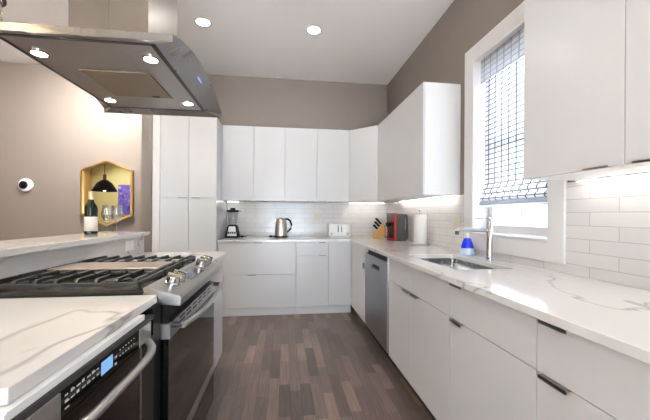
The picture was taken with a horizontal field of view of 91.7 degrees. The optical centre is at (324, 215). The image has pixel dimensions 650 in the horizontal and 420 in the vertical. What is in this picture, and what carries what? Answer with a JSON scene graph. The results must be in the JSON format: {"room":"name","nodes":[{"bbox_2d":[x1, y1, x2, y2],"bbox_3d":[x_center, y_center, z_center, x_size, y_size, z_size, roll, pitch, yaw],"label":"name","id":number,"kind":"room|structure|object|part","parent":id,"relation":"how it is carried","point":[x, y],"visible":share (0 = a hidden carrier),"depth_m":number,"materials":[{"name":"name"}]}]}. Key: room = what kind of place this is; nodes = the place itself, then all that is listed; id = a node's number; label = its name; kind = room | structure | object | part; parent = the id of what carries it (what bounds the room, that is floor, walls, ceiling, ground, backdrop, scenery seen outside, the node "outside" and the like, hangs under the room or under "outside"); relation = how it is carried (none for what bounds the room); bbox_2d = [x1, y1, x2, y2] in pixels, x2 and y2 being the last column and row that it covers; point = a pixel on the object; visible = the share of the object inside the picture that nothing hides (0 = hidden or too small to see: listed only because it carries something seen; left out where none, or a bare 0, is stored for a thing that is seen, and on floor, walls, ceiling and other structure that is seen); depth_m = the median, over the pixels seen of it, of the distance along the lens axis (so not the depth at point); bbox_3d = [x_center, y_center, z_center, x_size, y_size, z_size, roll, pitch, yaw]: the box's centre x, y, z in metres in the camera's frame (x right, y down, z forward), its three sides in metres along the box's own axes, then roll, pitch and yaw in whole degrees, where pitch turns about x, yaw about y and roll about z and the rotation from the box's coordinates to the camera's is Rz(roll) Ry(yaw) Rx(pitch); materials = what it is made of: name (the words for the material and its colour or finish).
{"room":"kitchen","nodes":[
{"label":"kitchen","id":0,"kind":"room"},
{"bbox_2d":[141,114,152,251],"bbox_3d":[-2.046,-0.360,3.882,0.114,3.122,0.693,0,0,-7],"label":"wall","id":1,"kind":"structure","parent":0,"point":[147,120],"depth_m":3.54,"materials":[{"name":"brown paint"}]},
{"bbox_2d":[152,115,159,251],"bbox_3d":[-1.951,0.035,3.897,0.078,2.334,0.688,0,0,-7],"label":"trim","id":2,"kind":"structure","parent":1,"relation":"attached to","point":[156,118],"depth_m":3.56,"materials":[{"name":"white paint"}]},
{"bbox_2d":[0,61,386,240],"bbox_3d":[-2.852,-0.365,4.204,7.852,3.123,0.150,0,0,-7],"label":"wall","id":3,"kind":"structure","parent":0,"point":[52,129],"depth_m":4.08,"materials":[{"name":"brown paint"}]},
{"bbox_2d":[18,178,32,191],"bbox_3d":[-3.788,-0.382,3.986,0.166,0.166,0.040,0,0,-7],"label":"security camera","id":4,"kind":"object","parent":3,"relation":"attached to","point":[26,185],"visible":1,"depth_m":3.98,"materials":[{"name":"white plastic"}]},
{"bbox_2d":[80,160,133,225],"bbox_3d":[-2.835,-0.285,4.107,0.622,0.858,0.044,0,0,-7],"label":"mirror","id":5,"kind":"object","parent":3,"relation":"attached to","point":[111,183],"visible":0.93,"depth_m":4.11,"materials":[{"name":"gold metal"}]},
{"bbox_2d":[222,125,284,201],"bbox_3d":[-0.923,-0.654,4.177,0.778,0.946,0.394,0,0,-7],"label":"upper cabinet","id":6,"kind":"object","parent":3,"relation":"attached to","point":[253,157],"visible":0.98,"depth_m":4.00,"materials":[{"name":"white laminate"}]},
{"bbox_3d":[-1.095,-0.656,3.982,0.387,0.942,0.019,0,0,-7],"label":"door","id":7,"kind":"part","parent":6,"relation":"part of","materials":[{"name":"grey paint"}]},
{"bbox_3d":[-0.708,-0.654,4.032,0.387,0.942,0.019,0,0,-7],"label":"door","id":8,"kind":"part","parent":6,"relation":"part of","materials":[{"name":"grey paint"}]},
{"bbox_2d":[227,202,385,235],"bbox_3d":[-0.225,0.058,4.462,2.247,0.476,0.010,0,0,-7],"label":"tiles","id":9,"kind":"structure","parent":3,"relation":"attached to","point":[254,218],"depth_m":4.45,"materials":[{"name":"white tile"}]},
{"bbox_2d":[313,213,318,220],"bbox_3d":[-0.127,0.022,4.465,0.072,0.114,0.008,0,0,-7],"label":"outlet","id":10,"kind":"object","parent":9,"relation":"attached to","point":[316,215],"visible":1,"depth_m":4.46,"materials":[{"name":"beige plastic"}]},
{"bbox_2d":[285,128,348,202],"bbox_3d":[-0.121,-0.649,4.280,0.836,0.946,0.394,0,0,-7],"label":"upper cabinet","id":11,"kind":"object","parent":3,"relation":"attached to","point":[316,160],"visible":1,"depth_m":4.10,"materials":[{"name":"white laminate"}]},
{"bbox_3d":[-0.310,-0.652,4.083,0.409,0.942,0.019,0,0,-7],"label":"door","id":12,"kind":"part","parent":11,"relation":"part of","materials":[{"name":"grey paint"}]},
{"bbox_3d":[0.105,-0.649,4.136,0.423,0.942,0.019,0,0,-7],"label":"door","id":13,"kind":"part","parent":11,"relation":"part of","materials":[{"name":"grey paint"}]},
{"bbox_2d":[345,125,398,202],"bbox_3d":[0.629,-0.645,4.247,0.637,0.945,0.652,0,0,-7],"label":"upper cabinet","id":14,"kind":"object","parent":3,"relation":"attached to","point":[363,142],"visible":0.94,"depth_m":4.03,"materials":[{"name":"white laminate"}]},
{"bbox_3d":[0.486,-0.647,4.045,0.433,0.942,0.017,0,0,37],"label":"door","id":15,"kind":"part","parent":14,"relation":"part of","materials":[{"name":"grey paint"}]},
{"bbox_2d":[0,0,453,84],"bbox_3d":[-2.421,-1.999,0.926,7.852,0.150,6.759,0,0,-7],"label":"ceiling","id":16,"kind":"structure","parent":0,"point":[359,41],"depth_m":3.31,"materials":[{"name":"white paint"}]},
{"bbox_2d":[0,0,6,21],"bbox_3d":[-1.585,-1.382,1.408,0.236,1.072,0.236,0,0,-7],"label":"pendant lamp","id":17,"kind":"object","parent":16,"relation":"hanging from","point":[3,3],"visible":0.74,"depth_m":1.47,"materials":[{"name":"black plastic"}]},
{"bbox_3d":[-1.587,-0.944,1.408,0.208,0.195,0.208,0,0,-7],"label":"lamp shade","id":18,"kind":"part","parent":17,"relation":"part of","materials":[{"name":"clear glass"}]},
{"bbox_2d":[0,0,221,117],"bbox_3d":[-0.974,-1.279,1.576,0.716,1.272,0.918,0,0,-7],"label":"range hood","id":19,"kind":"object","parent":16,"relation":"hanging from","point":[128,55],"visible":1,"depth_m":1.40,"materials":[{"name":"silver metal"}]},
{"bbox_2d":[28,49,49,57],"bbox_3d":[-1.165,-0.660,1.286,0.065,0.006,0.065,0,0,-7],"label":"spotlight","id":20,"kind":"object","parent":19,"relation":"on","point":[37,53],"depth_m":1.28,"materials":[{"name":"white"}]},
{"bbox_3d":[-0.984,-0.663,1.575,0.561,0.003,0.800,0,0,-7],"label":"under panel","id":21,"kind":"part","parent":19,"relation":"part of","materials":[{"name":"silver metal"}]},
{"bbox_2d":[103,98,116,102],"bbox_3d":[-1.233,-0.660,1.812,0.065,0.006,0.065,0,0,-7],"label":"spotlight","id":22,"kind":"object","parent":19,"relation":"on","point":[108,100],"depth_m":1.81,"materials":[{"name":"white"}]},
{"bbox_2d":[142,55,158,63],"bbox_3d":[-0.735,-0.657,1.331,0.065,0.006,0.065,0,0,-7],"label":"spotlight","id":23,"kind":"object","parent":19,"relation":"on","point":[146,59],"depth_m":1.33,"materials":[{"name":"white"}]},
{"bbox_2d":[182,101,193,105],"bbox_3d":[-0.806,-0.658,1.857,0.065,0.006,0.065,0,0,-7],"label":"spotlight","id":24,"kind":"object","parent":19,"relation":"on","point":[184,103],"depth_m":1.85,"materials":[{"name":"white"}]},
{"bbox_2d":[194,17,211,27],"bbox_3d":[-1.210,-1.914,3.130,0.172,0.006,0.172,0,0,-7],"label":"recessed light","id":25,"kind":"object","parent":16,"relation":"in","point":[200,21],"visible":1,"depth_m":3.13,"materials":[{"name":"white plastic"}]},
{"bbox_2d":[306,25,321,34],"bbox_3d":[-0.114,-1.907,3.256,0.172,0.006,0.172,0,0,-7],"label":"recessed light","id":26,"kind":"object","parent":16,"relation":"in","point":[313,29],"visible":1,"depth_m":3.25,"materials":[{"name":"white plastic"}]},
{"bbox_2d":[206,305,433,419],"bbox_3d":[-2.440,1.249,0.926,7.852,0.100,6.759,0,0,-7],"label":"floor","id":27,"kind":"structure","parent":0,"point":[318,366],"depth_m":2.40,"materials":[{"name":"brown wood"}]},
{"bbox_2d":[0,236,143,284],"bbox_3d":[-1.423,0.682,1.471,0.222,1.044,2.076,0,0,-7],"label":"wall","id":28,"kind":"structure","parent":27,"relation":"on","point":[14,265],"depth_m":1.59,"materials":[{"name":"white paint"}]},
{"bbox_2d":[0,231,149,257],"bbox_3d":[-1.442,0.144,1.474,0.349,0.030,2.088,0,0,-7],"label":"countertop","id":29,"kind":"structure","parent":28,"relation":"on","point":[28,245],"depth_m":1.62,"materials":[{"name":"white stone"}]},
{"bbox_2d":[84,191,97,233],"bbox_3d":[-1.586,-0.017,2.139,0.076,0.290,0.076,0,0,-7],"label":"wine bottle","id":30,"kind":"object","parent":29,"relation":"on","point":[90,209],"visible":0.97,"depth_m":2.11,"materials":[{"name":"black glass"}]},
{"bbox_2d":[101,205,112,232],"bbox_3d":[-1.614,0.026,2.338,0.074,0.202,0.074,0,0,-7],"label":"wine glass","id":31,"kind":"object","parent":29,"relation":"on","point":[102,205],"visible":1,"depth_m":2.33,"materials":[{"name":"clear glass"}]},
{"bbox_2d":[126,240,133,250],"bbox_3d":[-1.408,0.220,2.279,0.008,0.072,0.114,0,0,-7],"label":"outlet","id":32,"kind":"object","parent":28,"relation":"attached to","point":[129,244],"visible":1,"depth_m":2.27,"materials":[{"name":"white plastic"}]},
{"bbox_2d":[0,303,160,419],"bbox_3d":[-0.888,0.765,0.798,0.652,0.883,0.664,0,0,-7],"label":"base cabinet","id":33,"kind":"object","parent":27,"relation":"on","point":[7,412],"visible":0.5,"depth_m":0.77,"materials":[{"name":"white laminate"}]},
{"bbox_2d":[0,295,156,405],"bbox_3d":[-0.898,0.308,0.813,0.639,0.030,0.638,0,0,-7],"label":"countertop","id":34,"kind":"structure","parent":33,"relation":"on","point":[39,337],"depth_m":0.81,"materials":[{"name":"white stone"}]},
{"bbox_2d":[11,314,155,419],"bbox_3d":[-0.709,0.548,0.789,0.422,0.411,0.578,0,0,-7],"label":"built-in oven","id":35,"kind":"object","parent":33,"relation":"in","point":[117,383],"visible":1,"depth_m":0.81,"materials":[{"name":"black metal"}]},
{"bbox_3d":[-0.567,0.386,0.807,0.022,0.056,0.346,0,0,-7],"label":"control panel","id":36,"kind":"part","parent":35,"relation":"part of","materials":[{"name":"black glass"}]},
{"bbox_3d":[-0.561,0.583,0.753,0.023,0.334,0.464,0,0,-7],"label":"door","id":37,"kind":"part","parent":35,"relation":"part of","materials":[{"name":"black glass"}]},
{"bbox_3d":[-0.530,0.422,0.799,0.065,0.034,0.505,0,0,-7],"label":"handle","id":38,"kind":"part","parent":35,"relation":"part of","materials":[{"name":"silver metal"}]},
{"bbox_2d":[0,255,222,419],"bbox_3d":[-0.932,0.720,1.529,0.751,0.974,0.778,0,0,-7],"label":"gas range","id":39,"kind":"object","parent":27,"relation":"on","point":[183,287],"visible":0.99,"depth_m":1.35,"materials":[{"name":"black metal"}]},
{"bbox_3d":[-1.100,0.264,1.250,0.090,0.016,0.090,0,0,-7],"label":"burner","id":40,"kind":"part","parent":39,"relation":"part of","materials":[{"name":"black metal"}]},
{"bbox_2d":[0,260,195,298],"bbox_3d":[-1.010,0.290,1.519,0.588,0.034,0.778,0,0,-7],"label":"cooktop","id":41,"kind":"object","parent":39,"relation":"in","point":[129,289],"depth_m":1.17,"materials":[{"name":"black metal"}]},
{"bbox_3d":[-0.842,0.266,1.283,0.110,0.016,0.110,0,0,-7],"label":"burner","id":42,"kind":"part","parent":39,"relation":"part of","materials":[{"name":"metal"}]},
{"bbox_3d":[-0.624,0.263,1.296,0.066,0.056,0.062,0,0,-7],"label":"knob","id":43,"kind":"part","parent":39,"relation":"part of","materials":[{"name":"silver metal"}]},
{"bbox_3d":[-0.633,0.262,1.367,0.066,0.056,0.062,0,0,-7],"label":"knob","id":44,"kind":"part","parent":39,"relation":"part of","materials":[{"name":"silver metal"}]},
{"bbox_3d":[-0.658,0.304,1.564,0.138,0.074,0.778,0,0,-7],"label":"control panel","id":45,"kind":"part","parent":39,"relation":"part of","materials":[{"name":"silver metal"}]},
{"bbox_3d":[-0.654,0.691,1.565,0.033,0.447,0.772,0,0,-7],"label":"oven door","id":46,"kind":"part","parent":39,"relation":"part of","materials":[{"name":"black glass"}]},
{"bbox_3d":[-0.650,0.437,1.565,0.037,0.060,0.772,0,0,-7],"label":"door","id":47,"kind":"part","parent":39,"relation":"part of","materials":[{"name":"silver metal"}]},
{"bbox_3d":[-0.654,0.931,1.565,0.036,0.032,0.772,0,0,-7],"label":"door trim","id":48,"kind":"part","parent":39,"relation":"part of","materials":[{"name":"silver metal"}]},
{"bbox_3d":[-0.680,0.262,1.728,0.066,0.056,0.062,0,0,-7],"label":"knob","id":49,"kind":"part","parent":39,"relation":"part of","materials":[{"name":"silver metal"}]},
{"bbox_3d":[-0.581,0.426,1.574,0.048,0.038,0.737,0,0,-7],"label":"handle","id":50,"kind":"part","parent":39,"relation":"part of","materials":[{"name":"silver metal"}]},
{"bbox_3d":[-0.653,0.957,1.565,0.037,0.004,0.772,0,0,-7],"label":"drawer rail","id":51,"kind":"part","parent":39,"relation":"part of","materials":[{"name":"silver metal"}]},
{"bbox_3d":[-0.655,1.047,1.565,0.035,0.175,0.772,0,0,-7],"label":"storage drawer","id":52,"kind":"part","parent":39,"relation":"part of","materials":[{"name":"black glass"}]},
{"bbox_3d":[-0.689,0.262,1.799,0.066,0.056,0.062,0,0,-7],"label":"knob","id":53,"kind":"part","parent":39,"relation":"part of","materials":[{"name":"silver metal"}]},
{"bbox_3d":[-0.698,0.262,1.870,0.066,0.056,0.062,0,0,-7],"label":"knob","id":54,"kind":"part","parent":39,"relation":"part of","materials":[{"name":"silver metal"}]},
{"bbox_2d":[160,115,226,251],"bbox_3d":[-1.603,0.036,3.932,0.618,2.333,0.706,0,0,-7],"label":"cupboard","id":55,"kind":"object","parent":27,"relation":"on","point":[193,211],"visible":0.67,"depth_m":3.60,"materials":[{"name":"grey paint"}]},
{"bbox_3d":[-1.709,-0.667,3.590,0.308,0.926,0.019,0,0,-7],"label":"door","id":56,"kind":"part","parent":55,"relation":"part of","materials":[{"name":"grey paint"}]},
{"bbox_3d":[-1.716,0.450,3.590,0.308,1.302,0.019,0,0,-7],"label":"door","id":57,"kind":"part","parent":55,"relation":"part of","materials":[{"name":"grey paint"}]},
{"bbox_3d":[-1.409,0.452,3.630,0.304,1.302,0.019,0,0,-7],"label":"door","id":58,"kind":"part","parent":55,"relation":"part of","materials":[{"name":"grey paint"}]},
{"bbox_3d":[-1.403,-0.665,3.630,0.304,0.926,0.019,0,0,-7],"label":"door","id":59,"kind":"part","parent":55,"relation":"part of","materials":[{"name":"grey paint"}]},
{"bbox_2d":[210,258,222,368],"bbox_3d":[-1.082,0.764,2.213,0.628,0.883,0.598,0,0,-7],"label":"base cabinet","id":60,"kind":"object","parent":27,"relation":"on","point":[218,303],"visible":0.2,"depth_m":2.39,"materials":[{"name":"grey paint"}]},
{"bbox_2d":[118,251,226,261],"bbox_3d":[-1.075,0.307,2.216,0.647,0.030,0.610,0,0,-7],"label":"countertop","id":61,"kind":"structure","parent":60,"relation":"on","point":[218,255],"depth_m":2.34,"materials":[{"name":"white stone"}]},
{"bbox_2d":[218,242,295,316],"bbox_3d":[-0.847,0.765,4.060,0.917,0.883,0.626,0,0,-7],"label":"base cabinet","id":62,"kind":"object","parent":27,"relation":"on","point":[259,278],"visible":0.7,"depth_m":3.78,"materials":[{"name":"white laminate"}]},
{"bbox_3d":[-0.809,0.518,3.777,0.916,0.380,0.019,0,0,-7],"label":"drawer","id":63,"kind":"part","parent":62,"relation":"part of","materials":[{"name":"grey paint"}]},
{"bbox_3d":[-0.811,0.909,3.777,0.916,0.396,0.019,0,0,-7],"label":"drawer","id":64,"kind":"part","parent":62,"relation":"part of","materials":[{"name":"grey paint"}]},
{"bbox_2d":[217,236,649,364],"bbox_3d":[0.040,0.313,2.435,2.258,0.030,4.098,0,0,-7],"label":"countertop","id":65,"kind":"structure","parent":62,"relation":"on","point":[614,316],"depth_m":1.26,"materials":[{"name":"white stone"}]},
{"bbox_2d":[225,208,246,237],"bbox_3d":[-1.174,0.097,4.172,0.256,0.388,0.206,0,0,-7],"label":"blender","id":66,"kind":"object","parent":65,"relation":"on","point":[232,231],"visible":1,"depth_m":4.08,"materials":[{"name":"black plastic"}]},
{"bbox_3d":[-1.213,0.207,4.149,0.121,0.123,0.167,0,0,-7],"label":"plate","id":67,"kind":"part","parent":66,"relation":"part of","materials":[{"name":"silver metal"}]},
{"bbox_3d":[-1.213,0.208,4.149,0.174,0.165,0.167,0,0,-7],"label":"motor","id":68,"kind":"part","parent":66,"relation":"part of","materials":[{"name":"black plastic"}]},
{"bbox_3d":[-1.212,-0.068,4.149,0.160,0.058,0.160,0,0,-7],"label":"lid","id":69,"kind":"part","parent":66,"relation":"part of","materials":[{"name":"black plastic"}]},
{"bbox_2d":[269,218,291,237],"bbox_3d":[-0.598,0.163,4.250,0.313,0.263,0.180,0,0,4],"label":"kettle","id":70,"kind":"object","parent":65,"relation":"on","point":[281,231],"visible":0.99,"depth_m":4.19,"materials":[{"name":"silver metal"}]},
{"bbox_3d":[-0.489,0.137,4.263,0.100,0.200,0.028,0,0,-7],"label":"handle","id":71,"kind":"part","parent":70,"relation":"part of","materials":[{"name":"black plastic"}]},
{"bbox_2d":[327,223,350,236],"bbox_3d":[0.192,0.206,4.335,0.300,0.185,0.190,0,0,-7],"label":"toaster","id":72,"kind":"object","parent":65,"relation":"on","point":[333,229],"visible":1,"depth_m":4.26,"materials":[{"name":"white plastic"}]},
{"bbox_2d":[372,224,385,237],"bbox_3d":[0.730,0.208,4.256,0.162,0.189,0.100,0,0,21],"label":"knife block","id":73,"kind":"object","parent":65,"relation":"on","point":[381,232],"visible":0.95,"depth_m":4.20,"materials":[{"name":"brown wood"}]},
{"bbox_2d":[384,213,407,240],"bbox_3d":[0.834,0.139,3.757,0.239,0.327,0.201,0,0,-17],"label":"coffee maker","id":74,"kind":"object","parent":65,"relation":"on","point":[397,224],"visible":0.99,"depth_m":3.68,"materials":[{"name":"grey plastic"}]},
{"bbox_3d":[0.787,0.139,3.743,0.020,0.327,0.200,0,0,-17],"label":"panel","id":75,"kind":"part","parent":74,"relation":"part of","materials":[{"name":"red plastic"}]},
{"bbox_2d":[411,209,429,245],"bbox_3d":[0.969,0.121,3.210,0.188,0.365,0.188,0,0,-7],"label":"paper towel holder","id":76,"kind":"object","parent":65,"relation":"on","point":[420,210],"visible":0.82,"depth_m":3.14,"materials":[{"name":"silver metal"}]},
{"bbox_2d":[414,214,426,243],"bbox_3d":[0.969,0.140,3.210,0.128,0.297,0.128,0,0,-7],"label":"paper towel roll","id":77,"kind":"object","parent":76,"relation":"on","point":[420,220],"visible":0.99,"depth_m":3.16,"materials":[{"name":"white paper"}]},
{"bbox_2d":[423,258,492,269],"bbox_3d":[0.856,0.431,2.099,0.374,0.195,0.679,0,0,-7],"label":"sink","id":78,"kind":"object","parent":65,"relation":"in","point":[455,264],"visible":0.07,"depth_m":2.42,"materials":[{"name":"silver metal"}]},
{"bbox_2d":[459,232,474,254],"bbox_3d":[1.103,0.213,2.446,0.112,0.183,0.112,0,0,-7],"label":"soap dispenser","id":79,"kind":"object","parent":65,"relation":"on","point":[467,248],"visible":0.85,"depth_m":2.41,"materials":[{"name":"blue plastic"}]},
{"bbox_2d":[455,217,493,260],"bbox_3d":[1.009,0.157,2.131,0.278,0.293,0.056,0,0,-7],"label":"tap","id":80,"kind":"object","parent":65,"relation":"on","point":[489,220],"visible":1,"depth_m":2.13,"materials":[{"name":"silver metal"}]},
{"bbox_3d":[0.996,0.103,2.130,0.240,0.034,0.025,0,0,-7],"label":"spout","id":81,"kind":"part","parent":80,"relation":"part of","materials":[{"name":"silver metal"}]},
{"bbox_2d":[296,242,327,313],"bbox_3d":[-0.193,0.769,4.144,0.396,0.883,0.626,0,0,-7],"label":"base cabinet","id":82,"kind":"object","parent":27,"relation":"on","point":[311,257],"visible":0.98,"depth_m":3.85,"materials":[{"name":"white laminate"}]},
{"bbox_3d":[-0.155,0.409,3.862,0.395,0.154,0.019,0,0,-7],"label":"drawer","id":83,"kind":"part","parent":82,"relation":"part of","materials":[{"name":"grey paint"}]},
{"bbox_2d":[328,242,350,312],"bbox_3d":[0.146,0.771,4.197,0.286,0.883,0.607,0,0,-7],"label":"base cabinet","id":84,"kind":"object","parent":27,"relation":"on","point":[339,253],"visible":0.78,"depth_m":3.90,"materials":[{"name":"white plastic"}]},
{"bbox_2d":[351,243,370,332],"bbox_3d":[0.641,0.774,3.909,0.661,0.883,1.306,0,0,-7],"label":"base cabinet","id":85,"kind":"object","parent":27,"relation":"on","point":[357,252],"visible":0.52,"depth_m":3.54,"materials":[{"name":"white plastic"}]},
{"bbox_3d":[0.390,0.724,3.500,0.019,0.782,0.555,0,0,-7],"label":"door","id":86,"kind":"part","parent":85,"relation":"part of","materials":[{"name":"grey paint"}]},
{"bbox_2d":[365,249,395,366],"bbox_3d":[0.766,0.777,2.903,0.634,0.879,0.708,0,0,-7],"label":"dishwasher","id":87,"kind":"object","parent":27,"relation":"on","point":[377,279],"visible":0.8,"depth_m":2.78,"materials":[{"name":"silver metal"}]},
{"bbox_3d":[0.467,0.739,2.870,0.032,0.723,0.683,0,0,-7],"label":"door","id":88,"kind":"part","parent":87,"relation":"part of","materials":[{"name":"silver metal"}]},
{"bbox_3d":[0.476,0.356,2.833,0.028,0.040,0.603,0,0,-7],"label":"control panel","id":89,"kind":"part","parent":87,"relation":"part of","materials":[{"name":"black plastic"}]},
{"bbox_2d":[389,258,453,419],"bbox_3d":[0.876,0.776,2.090,0.660,0.883,0.925,0,0,-7],"label":"base cabinet","id":90,"kind":"object","parent":27,"relation":"on","point":[419,301],"visible":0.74,"depth_m":1.91,"materials":[{"name":"white laminate"}]},
{"bbox_3d":[0.548,0.423,2.293,0.019,0.174,0.437,0,0,-7],"label":"drawer","id":91,"kind":"part","parent":90,"relation":"part of","materials":[{"name":"grey paint"}]},
{"bbox_3d":[0.545,0.814,2.293,0.019,0.602,0.437,0,0,-7],"label":"door","id":92,"kind":"part","parent":90,"relation":"part of","materials":[{"name":"grey paint"}]},
{"bbox_3d":[0.607,0.423,1.833,0.019,0.174,0.484,0,0,-7],"label":"drawer","id":93,"kind":"part","parent":90,"relation":"part of","materials":[{"name":"grey paint"}]},
{"bbox_3d":[0.605,0.814,1.833,0.019,0.602,0.484,0,0,-7],"label":"door","id":94,"kind":"part","parent":90,"relation":"part of","materials":[{"name":"grey paint"}]},
{"bbox_2d":[449,283,537,419],"bbox_3d":[0.970,0.776,1.356,0.660,0.883,0.551,0,0,-7],"label":"base cabinet","id":95,"kind":"object","parent":27,"relation":"on","point":[493,371],"visible":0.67,"depth_m":1.28,"materials":[{"name":"white plastic"}]},
{"bbox_3d":[0.630,0.516,1.513,0.023,0.011,0.100,0,0,-7],"label":"handle","id":96,"kind":"part","parent":95,"relation":"part of","materials":[{"name":"black metal"}]},
{"bbox_3d":[0.673,0.424,1.318,0.019,0.174,0.550,0,0,-7],"label":"drawer","id":97,"kind":"part","parent":95,"relation":"part of","materials":[{"name":"grey paint"}]},
{"bbox_2d":[537,319,649,419],"bbox_3d":[1.041,0.777,0.807,0.660,0.883,0.552,0,0,-7],"label":"base cabinet","id":98,"kind":"object","parent":27,"relation":"on","point":[579,378],"visible":0.76,"depth_m":0.87,"materials":[{"name":"white plastic"}]},
{"bbox_3d":[0.702,0.340,0.965,0.023,0.011,0.101,0,0,-7],"label":"handle","id":99,"kind":"part","parent":98,"relation":"part of","materials":[{"name":"black metal"}]},
{"bbox_3d":[0.701,0.516,0.965,0.023,0.011,0.101,0,0,-7],"label":"handle","id":100,"kind":"part","parent":98,"relation":"part of","materials":[{"name":"black metal"}]},
{"bbox_3d":[0.742,0.815,0.769,0.019,0.602,0.551,0,0,-7],"label":"door","id":101,"kind":"part","parent":98,"relation":"part of","materials":[{"name":"grey paint"}]},
{"bbox_2d":[387,0,574,194],"bbox_3d":[1.424,-0.340,1.347,0.200,3.123,6.609,0,0,-7],"label":"wall","id":102,"kind":"structure","parent":0,"point":[440,57],"depth_m":2.83,"materials":[{"name":"brown paint"}]},
{"bbox_2d":[378,113,414,200],"bbox_3d":[0.853,-0.645,3.696,0.334,0.942,0.494,0,0,-7],"label":"upper cabinet","id":103,"kind":"object","parent":102,"relation":"attached to","point":[384,128],"visible":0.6,"depth_m":3.65,"materials":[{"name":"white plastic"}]},
{"bbox_3d":[0.696,-0.646,3.676,0.018,0.942,0.492,0,0,-7],"label":"door","id":104,"kind":"part","parent":103,"relation":"part of","materials":[{"name":"grey paint"}]},
{"bbox_2d":[391,82,460,198],"bbox_3d":[0.935,-0.644,3.055,0.334,0.942,0.796,0,0,-7],"label":"upper cabinet","id":105,"kind":"object","parent":102,"relation":"attached to","point":[426,126],"visible":0.94,"depth_m":2.67,"materials":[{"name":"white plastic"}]},
{"bbox_3d":[0.778,-0.645,3.035,0.018,0.942,0.795,0,0,-7],"label":"door","id":106,"kind":"part","parent":105,"relation":"part of","materials":[{"name":"grey paint"}]},
{"bbox_2d":[399,195,453,201],"bbox_3d":[1.014,-0.168,3.312,0.016,0.010,1.250,0,0,-7],"label":"light","id":107,"kind":"object","parent":105,"relation":"attached to","point":[449,195],"visible":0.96,"depth_m":3.13,"materials":[{"name":"white plastic"}]},
{"bbox_2d":[464,1,566,264],"bbox_3d":[1.304,-0.531,2.138,0.218,1.586,0.935,0,0,-7],"label":"window","id":108,"kind":"structure","parent":102,"relation":"in","point":[550,246],"depth_m":2.34,"materials":[{"name":"white paint"}]},
{"bbox_3d":[1.266,0.140,2.129,0.148,0.012,0.707,0,0,-7],"label":"sill","id":109,"kind":"part","parent":108,"relation":"part of","materials":[{"name":"white paint"}]},
{"bbox_2d":[479,28,546,207],"bbox_3d":[1.265,-0.627,2.113,0.053,1.138,0.672,0,0,-7],"label":"blind","id":110,"kind":"object","parent":108,"relation":"attached to","point":[502,71],"visible":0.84,"depth_m":2.20,"materials":[{"name":"white fabric"}]},
{"bbox_3d":[1.358,-0.531,2.140,0.040,1.330,0.707,0,0,-7],"label":"frame","id":111,"kind":"part","parent":108,"relation":"part of","materials":[{"name":"white paint"}]},
{"bbox_2d":[386,174,649,289],"bbox_3d":[1.161,0.067,2.543,0.010,0.476,4.148,0,0,-7],"label":"tiles","id":112,"kind":"structure","parent":102,"relation":"attached to","point":[608,220],"depth_m":1.50,"materials":[{"name":"white tile"}]},
{"bbox_2d":[453,215,460,227],"bbox_3d":[1.130,0.055,2.712,0.008,0.114,0.116,0,0,-7],"label":"outlet","id":113,"kind":"object","parent":112,"relation":"attached to","point":[456,218],"visible":0.87,"depth_m":2.70,"materials":[{"name":"beige plastic"}]},
{"bbox_2d":[523,0,649,180],"bbox_3d":[1.182,-0.641,1.082,0.348,0.945,0.944,0,0,-7],"label":"upper cabinet","id":114,"kind":"object","parent":102,"relation":"attached to","point":[587,62],"visible":0.94,"depth_m":1.21,"materials":[{"name":"white wood"}]},
{"bbox_3d":[1.002,-0.174,1.165,0.018,0.007,0.095,0,0,-7],"label":"handle","id":115,"kind":"part","parent":114,"relation":"part of","materials":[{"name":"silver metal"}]},
{"bbox_2d":[575,172,649,181],"bbox_3d":[1.299,-0.166,1.102,0.016,0.010,0.915,0,0,-7],"label":"light","id":116,"kind":"object","parent":114,"relation":"attached to","point":[642,173],"visible":1,"depth_m":1.37,"materials":[{"name":"white plastic"}]},
{"bbox_3d":[1.062,-0.644,0.835,0.018,0.942,0.482,0,0,-7],"label":"door","id":117,"kind":"part","parent":114,"relation":"part of","materials":[{"name":"grey paint"}]},
{"bbox_3d":[1.025,-0.173,0.989,0.018,0.007,0.100,0,0,-7],"label":"handle","id":118,"kind":"part","parent":114,"relation":"part of","materials":[{"name":"black metal"}]},
{"label":"outside","id":119,"kind":"structure","parent":0,"visible":0},
{"bbox_3d":[-0.008,1.398,0.000,80.000,0.130,80.000,0,0,-7],"label":"ground","id":120,"kind":"structure","parent":119,"visible":0},
{"bbox_2d":[497,205,546,236],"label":"window","id":121,"kind":"structure","parent":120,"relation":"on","point":[530,216],"depth_m":5.56,"materials":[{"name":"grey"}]},
{"bbox_3d":[3.514,-0.416,5.443,0.004,0.900,0.300,0,0,-7],"label":"pane","id":122,"kind":"part","parent":121,"relation":"part of","materials":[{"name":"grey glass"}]}
]}

